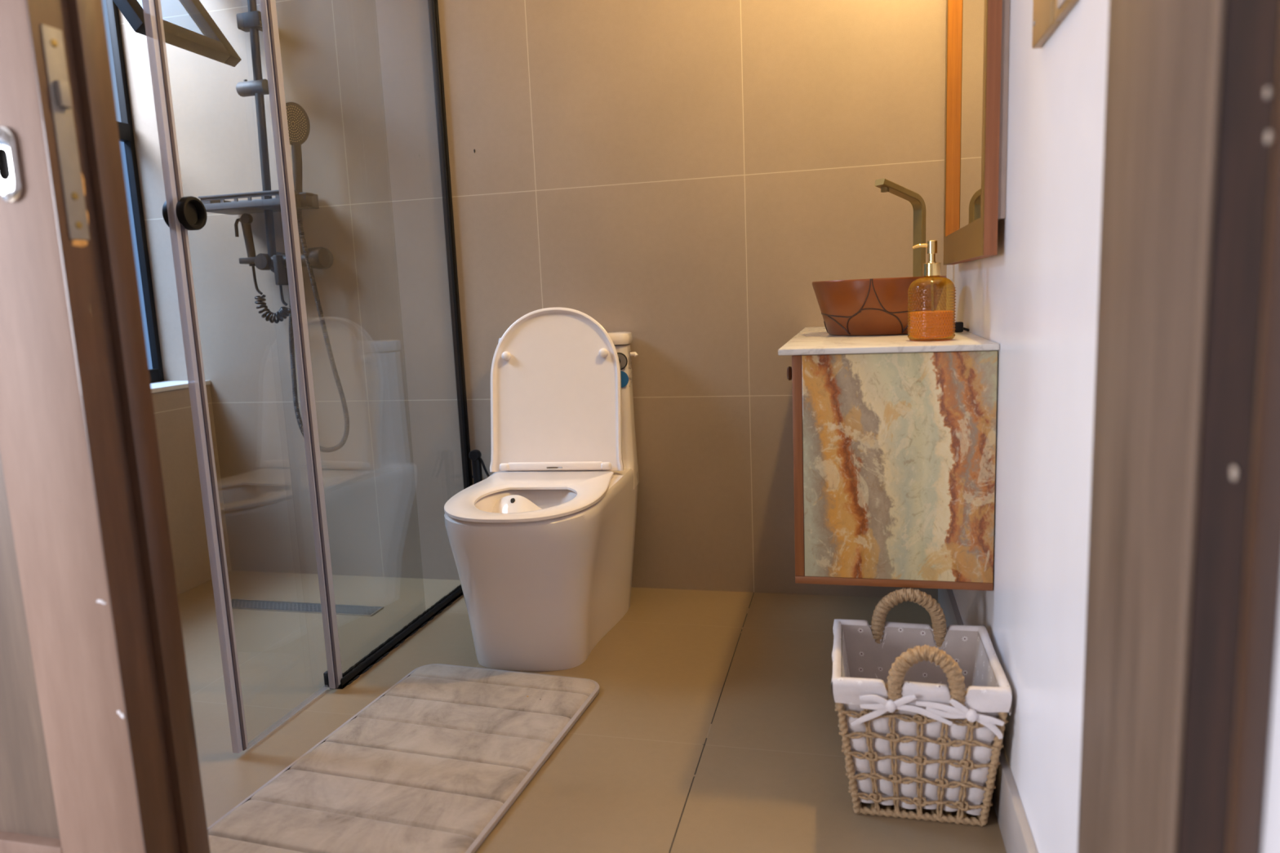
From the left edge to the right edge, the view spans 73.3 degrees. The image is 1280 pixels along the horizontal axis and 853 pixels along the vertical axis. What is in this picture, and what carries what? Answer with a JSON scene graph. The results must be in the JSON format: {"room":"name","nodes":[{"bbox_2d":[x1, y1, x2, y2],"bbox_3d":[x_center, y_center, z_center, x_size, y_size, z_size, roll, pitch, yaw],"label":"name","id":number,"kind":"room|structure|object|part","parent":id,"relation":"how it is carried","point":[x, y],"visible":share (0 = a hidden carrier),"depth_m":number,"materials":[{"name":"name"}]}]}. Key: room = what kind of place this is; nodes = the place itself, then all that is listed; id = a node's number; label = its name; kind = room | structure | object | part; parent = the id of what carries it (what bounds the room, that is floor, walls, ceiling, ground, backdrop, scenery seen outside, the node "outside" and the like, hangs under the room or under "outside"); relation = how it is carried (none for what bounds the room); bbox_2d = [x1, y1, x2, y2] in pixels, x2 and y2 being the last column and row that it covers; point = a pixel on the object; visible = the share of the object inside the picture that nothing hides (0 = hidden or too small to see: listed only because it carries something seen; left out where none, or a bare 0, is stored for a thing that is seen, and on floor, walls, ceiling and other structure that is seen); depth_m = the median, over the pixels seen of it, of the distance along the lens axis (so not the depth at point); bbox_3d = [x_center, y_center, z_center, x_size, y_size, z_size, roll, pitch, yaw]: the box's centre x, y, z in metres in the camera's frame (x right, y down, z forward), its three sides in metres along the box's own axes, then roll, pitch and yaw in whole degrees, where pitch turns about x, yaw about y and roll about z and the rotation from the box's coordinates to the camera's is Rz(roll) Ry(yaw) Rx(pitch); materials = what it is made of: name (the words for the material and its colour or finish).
{"room":"bathroom","nodes":[
{"label":"bathroom","id":0,"kind":"room"},
{"bbox_2d":[151,384,231,595],"bbox_3d":[-1.755,-0.706,1.918,0.201,2.800,1.750,0,9,14],"label":"wall","id":1,"kind":"structure","parent":0,"point":[172,408],"depth_m":2.73,"materials":[{"name":"tile"}]},
{"bbox_2d":[106,0,241,382],"bbox_3d":[-1.526,-0.919,2.156,0.530,1.725,1.118,0,9,14],"label":"window","id":2,"kind":"structure","parent":1,"relation":"in","point":[213,44],"depth_m":2.71,"materials":[{"name":"black metal"}]},
{"bbox_3d":[-1.768,-0.918,2.216,0.032,1.725,1.118,0,9,14],"label":"frame","id":3,"kind":"part","parent":2,"relation":"part of","materials":[{"name":"black metal"}]},
{"bbox_3d":[-1.477,-1.394,2.351,0.524,0.748,0.366,0,9,14],"label":"sash","id":4,"kind":"part","parent":2,"relation":"part of","materials":[{"name":"black metal"}]},
{"bbox_2d":[151,380,210,393],"bbox_3d":[-1.648,-0.059,2.325,0.207,0.014,1.120,0,9,14],"label":"window sill","id":5,"kind":"structure","parent":1,"relation":"attached to","point":[160,386],"depth_m":2.71,"materials":[{"name":"stone"}]},
{"bbox_2d":[117,0,946,599],"bbox_3d":[-0.356,-0.859,2.538,2.620,2.800,0.150,0,9,14],"label":"wall","id":6,"kind":"structure","parent":0,"point":[679,176],"depth_m":2.49,"materials":[{"name":"tile"}]},
{"bbox_2d":[198,0,333,284],"bbox_3d":[-1.148,-1.052,2.546,0.349,1.255,0.148,0,9,14],"label":"shower fixture","id":7,"kind":"object","parent":6,"relation":"attached to","point":[320,258],"visible":0.84,"depth_m":2.57,"materials":[{"name":"grey metal"}]},
{"bbox_2d":[198,189,319,214],"bbox_3d":[-1.149,-0.677,2.601,0.318,0.044,0.137,0,9,14],"label":"tray","id":8,"kind":"object","parent":7,"relation":"on","point":[268,205],"depth_m":2.55,"materials":[{"name":"grey metal"}]},
{"bbox_2d":[234,213,291,323],"bbox_3d":[-1.162,-0.484,2.645,0.157,0.334,0.053,0,9,14],"label":"bidet sprayer","id":9,"kind":"object","parent":7,"relation":"hanging from","point":[246,220],"visible":0.94,"depth_m":2.65,"materials":[{"name":"black plastic"}]},
{"bbox_3d":[-1.148,-0.503,2.630,0.050,0.050,0.035,0,9,14],"label":"control knob","id":10,"kind":"part","parent":7,"relation":"part of","materials":[{"name":"grey metal"}]},
{"bbox_3d":[-1.092,-0.477,2.625,0.015,0.090,0.060,0,9,14],"label":"bath spout","id":11,"kind":"part","parent":7,"relation":"part of","materials":[{"name":"grey metal"}]},
{"bbox_2d":[285,102,349,452],"bbox_3d":[-1.037,-0.428,2.615,0.214,1.041,0.106,2,9,25],"label":"shower","id":12,"kind":"object","parent":7,"relation":"attached to","point":[298,121],"visible":0.77,"depth_m":2.59,"materials":[{"name":"grey metal"}]},
{"bbox_3d":[-1.006,-0.750,2.532,0.043,0.212,0.036,0,9,14],"label":"handle","id":13,"kind":"part","parent":12,"relation":"part of","materials":[{"name":"grey metal"}]},
{"bbox_3d":[-0.975,-0.511,2.604,0.045,0.062,0.062,0,9,14],"label":"control knob","id":14,"kind":"part","parent":7,"relation":"part of","materials":[{"name":"grey metal"}]},
{"bbox_2d":[468,449,489,484],"bbox_3d":[-0.480,0.146,2.619,0.069,0.160,0.065,0,9,14],"label":"sprayer","id":15,"kind":"object","parent":6,"relation":"attached to","point":[474,455],"visible":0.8,"depth_m":2.59,"materials":[{"name":"black plastic"}]},
{"bbox_2d":[177,570,1006,852],"bbox_3d":[-0.627,1.003,-0.327,4.300,0.100,6.350,0,9,14],"label":"floor","id":16,"kind":"structure","parent":0,"point":[711,726],"depth_m":1.82,"materials":[{"name":"tile"}]},
{"bbox_2d":[142,0,248,753],"bbox_3d":[-0.744,-0.421,1.912,0.047,2.046,0.777,0,9,14],"label":"sliding shower door","id":17,"kind":"structure","parent":16,"relation":"on","point":[181,214],"depth_m":1.58,"materials":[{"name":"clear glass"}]},
{"bbox_3d":[-0.829,-0.388,1.568,0.047,0.060,0.060,0,9,14],"label":"knob","id":18,"kind":"part","parent":17,"relation":"part of","materials":[{"name":"black metal"}]},
{"bbox_2d":[231,599,383,616],"bbox_3d":[-1.006,0.533,2.537,0.518,0.004,0.069,0,9,14],"label":"floor drain","id":19,"kind":"object","parent":16,"relation":"on","point":[238,604],"visible":0.71,"depth_m":2.53,"materials":[{"name":"metal"}]},
{"bbox_2d":[323,671,328,687],"bbox_3d":[-0.718,0.587,1.999,0.030,0.034,0.033,0,9,14],"label":"guide","id":20,"kind":"object","parent":16,"relation":"on","point":[326,673],"visible":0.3,"depth_m":2.00,"materials":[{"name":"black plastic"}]},
{"bbox_2d":[259,0,472,688],"bbox_3d":[-0.651,-0.464,2.186,0.030,2.050,0.786,0,9,14],"label":"shower frame","id":21,"kind":"object","parent":16,"relation":"on","point":[337,680],"visible":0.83,"depth_m":1.92,"materials":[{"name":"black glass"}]},
{"bbox_3d":[-0.607,0.537,2.341,0.020,0.021,0.744,0,9,14],"label":"floor rail","id":22,"kind":"part","parent":21,"relation":"part of","materials":[{"name":"black metal"}]},
{"bbox_2d":[207,663,599,852],"bbox_3d":[-0.423,0.637,1.637,0.471,0.018,0.809,0,9,18],"label":"bath mat","id":23,"kind":"object","parent":16,"relation":"on","point":[433,763],"visible":1,"depth_m":1.59,"materials":[{"name":"beige fabric"}]},
{"bbox_2d":[444,307,639,671],"bbox_3d":[-0.249,0.125,2.206,0.420,0.846,0.695,-1,9,9],"label":"toilet","id":24,"kind":"object","parent":16,"relation":"on","point":[542,547],"visible":1,"depth_m":2.21,"materials":[{"name":"white ceramic"}]},
{"bbox_3d":[-0.271,0.167,2.115,0.374,0.011,0.498,-1,9,9],"label":"seat","id":25,"kind":"part","parent":24,"relation":"part of","materials":[{"name":"white plastic"}]},
{"bbox_3d":[-0.247,0.351,2.244,0.404,0.388,0.685,-1,9,9],"label":"bowl","id":26,"kind":"part","parent":24,"relation":"part of","materials":[{"name":"white ceramic"}]},
{"bbox_3d":[-0.234,0.113,2.351,0.044,0.006,0.003,-1,9,9],"label":"hinge plate","id":27,"kind":"part","parent":24,"relation":"part of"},
{"bbox_3d":[-0.234,-0.102,2.376,0.378,0.448,0.096,-1,9,9],"label":"lid","id":28,"kind":"part","parent":24,"relation":"part of","materials":[{"name":"white plastic"}]},
{"bbox_3d":[-0.212,-0.246,2.447,0.378,0.034,0.098,-1,9,9],"label":"tank lid","id":29,"kind":"part","parent":24,"relation":"part of","materials":[{"name":"white ceramic"}]},
{"bbox_3d":[-0.205,-0.025,2.466,0.380,0.402,0.123,-1,9,9],"label":"tank","id":30,"kind":"part","parent":24,"relation":"part of","materials":[{"name":"white ceramic"}]},
{"bbox_3d":[-0.017,-0.204,2.434,0.024,0.015,0.013,-1,9,9],"label":"flush lever","id":31,"kind":"part","parent":24,"relation":"part of","materials":[{"name":"white plastic"}]},
{"bbox_2d":[831,587,1013,826],"bbox_3d":[0.464,0.467,1.461,0.271,0.336,0.284,0,9,14],"label":"laundry basket","id":32,"kind":"object","parent":16,"relation":"on","point":[922,708],"visible":1,"depth_m":1.38,"materials":[{"name":"wicker"}]},
{"bbox_3d":[0.484,0.344,1.550,0.133,0.123,0.061,0,9,14],"label":"handle","id":33,"kind":"part","parent":32,"relation":"part of","materials":[{"name":"fabric"}]},
{"bbox_3d":[0.467,0.509,1.469,0.263,0.250,0.255,0,9,14],"label":"rope frame","id":34,"kind":"part","parent":32,"relation":"part of","materials":[{"name":"wicker"}]},
{"bbox_3d":[0.440,0.387,1.325,0.118,0.109,0.033,0,9,14],"label":"handle","id":35,"kind":"part","parent":32,"relation":"part of","materials":[{"name":"wicker"}]},
{"bbox_2d":[946,0,1109,852],"bbox_3d":[0.618,-0.708,1.268,0.120,2.800,1.870,0,9,14],"label":"wall","id":36,"kind":"structure","parent":0,"point":[1037,298],"depth_m":1.10,"materials":[{"name":"white paint"}]},
{"bbox_2d":[786,350,997,591],"bbox_3d":[0.538,0.015,1.928,0.356,0.420,0.858,0,9,14],"label":"vanity cabinet","id":37,"kind":"object","parent":36,"relation":"attached to","point":[895,453],"visible":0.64,"depth_m":1.51,"materials":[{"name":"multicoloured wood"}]},
{"bbox_3d":[0.280,-0.099,1.599,0.014,0.027,0.027,0,9,14],"label":"knob","id":38,"kind":"part","parent":37,"relation":"part of","materials":[{"name":"brown metal"}]},
{"bbox_3d":[0.336,0.042,1.758,0.017,0.406,0.427,0,9,14],"label":"door","id":39,"kind":"part","parent":37,"relation":"part of","materials":[{"name":"brown wood"}]},
{"bbox_2d":[777,326,999,355],"bbox_3d":[0.524,-0.199,1.892,0.366,0.011,0.872,0,9,14],"label":"countertop","id":40,"kind":"structure","parent":37,"relation":"on","point":[810,340],"depth_m":1.53,"materials":[{"name":"white stone"}]},
{"bbox_2d":[811,275,946,335],"bbox_3d":[0.525,-0.266,1.899,0.285,0.118,0.286,0,9,14],"label":"vessel basin","id":41,"kind":"object","parent":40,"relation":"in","point":[870,306],"visible":0.84,"depth_m":1.79,"materials":[{"name":"brown ceramic"}]},
{"bbox_2d":[874,177,925,276],"bbox_3d":[0.626,-0.410,2.058,0.158,0.348,0.046,-7,10,-26],"label":"faucet","id":42,"kind":"object","parent":40,"relation":"on","point":[917,201],"visible":0.57,"depth_m":2.06,"materials":[{"name":"brown metal"}]},
{"bbox_2d":[907,240,955,341],"bbox_3d":[0.536,-0.249,1.581,0.085,0.180,0.085,5,11,39],"label":"soap dispenser","id":43,"kind":"object","parent":40,"relation":"on","point":[939,323],"visible":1,"depth_m":1.56,"materials":[{"name":"orange glass"}]},
{"bbox_3d":[0.537,-0.219,1.586,0.085,0.119,0.085,0,9,14],"label":"glass","id":44,"kind":"part","parent":43,"relation":"part of","materials":[{"name":"orange glass"}]},
{"bbox_2d":[952,321,968,332],"bbox_3d":[0.674,-0.210,1.811,0.038,0.021,0.018,0,9,14],"label":"plug","id":45,"kind":"object","parent":40,"relation":"on","point":[958,327],"visible":0.7,"depth_m":1.80,"materials":[{"name":"black plastic"}]},
{"bbox_3d":[0.553,0.215,1.956,0.342,0.014,0.858,0,9,14],"label":"rail","id":46,"kind":"part","parent":37,"relation":"part of","materials":[{"name":"brown wood"}]},
{"bbox_2d":[943,0,1009,265],"bbox_3d":[0.624,-0.765,1.617,0.034,0.892,0.630,0,9,14],"label":"wall mirror","id":47,"kind":"object","parent":36,"relation":"attached to","point":[978,31],"visible":1,"depth_m":1.56,"materials":[{"name":"brown wood"}]},
{"bbox_3d":[0.608,-0.765,1.621,0.002,0.892,0.630,0,9,14],"label":"frame","id":48,"kind":"part","parent":47,"relation":"part of","materials":[{"name":"brown wood"}]},
{"bbox_2d":[952,0,984,232],"bbox_3d":[0.625,-0.765,1.616,0.004,0.768,0.570,0,9,14],"label":"mirror glass","id":49,"kind":"object","parent":47,"relation":"attached to","point":[967,15],"depth_m":1.68,"materials":[{"name":"mirror"}]},
{"bbox_2d":[937,588,1038,852],"bbox_3d":[0.618,0.565,1.523,0.013,0.110,1.774,0,9,14],"label":"baseboard","id":50,"kind":"structure","parent":36,"relation":"attached to","point":[1015,831],"depth_m":1.32,"materials":[{"name":"tile"}]},
{"bbox_2d":[1031,0,1061,48],"bbox_3d":[0.495,-0.523,1.049,0.013,0.090,0.111,0,9,14],"label":"picture frame","id":51,"kind":"object","parent":36,"relation":"attached to","point":[1043,24],"visible":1,"depth_m":1.05,"materials":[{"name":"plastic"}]},
{"bbox_2d":[1053,0,1078,22],"bbox_3d":[0.472,-0.507,0.952,0.012,0.090,0.083,0,9,14],"label":"picture","id":52,"kind":"object","parent":36,"relation":"attached to","point":[1061,7],"visible":1,"depth_m":0.96,"materials":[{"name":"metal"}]},
{"bbox_2d":[1261,600,1279,852],"bbox_3d":[0.987,-0.581,0.158,1.388,2.750,0.118,0,9,14],"label":"wall","id":53,"kind":"structure","parent":0,"point":[1271,826],"depth_m":0.48,"materials":[{"name":"white paint"}]},
{"bbox_3d":[-0.838,-0.554,0.923,2.541,2.620,0.110,0,9,14],"label":"wall","id":54,"kind":"structure","parent":0,"visible":0},
{"bbox_2d":[0,0,210,852],"bbox_3d":[-0.999,-0.318,1.016,0.842,2.100,0.092,0,9,14],"label":"door","id":55,"kind":"structure","parent":54,"relation":"in","point":[99,750],"depth_m":0.96,"materials":[{"name":"brown wood"}]},
{"bbox_3d":[-1.011,-0.366,1.002,0.598,1.770,0.030,0,9,14],"label":"panel","id":56,"kind":"part","parent":55,"relation":"part of","materials":[{"name":"brown wood"}]},
{"bbox_3d":[-1.008,-0.316,1.004,0.830,2.100,0.050,0,9,14],"label":"stile frame","id":57,"kind":"part","parent":55,"relation":"part of","materials":[{"name":"brown wood"}]},
{"bbox_2d":[1077,0,1279,852],"bbox_3d":[0.373,-0.338,0.563,0.038,2.200,0.312,0,9,14],"label":"door frame","id":58,"kind":"structure","parent":54,"relation":"attached to","point":[1184,579],"depth_m":0.56,"materials":[{"name":"brown wood"}]},
{"bbox_3d":[0.330,-0.314,0.419,0.015,2.200,0.008,0,9,14],"label":"casing","id":59,"kind":"part","parent":58,"relation":"part of","materials":[{"name":"brown wood"}]}
]}

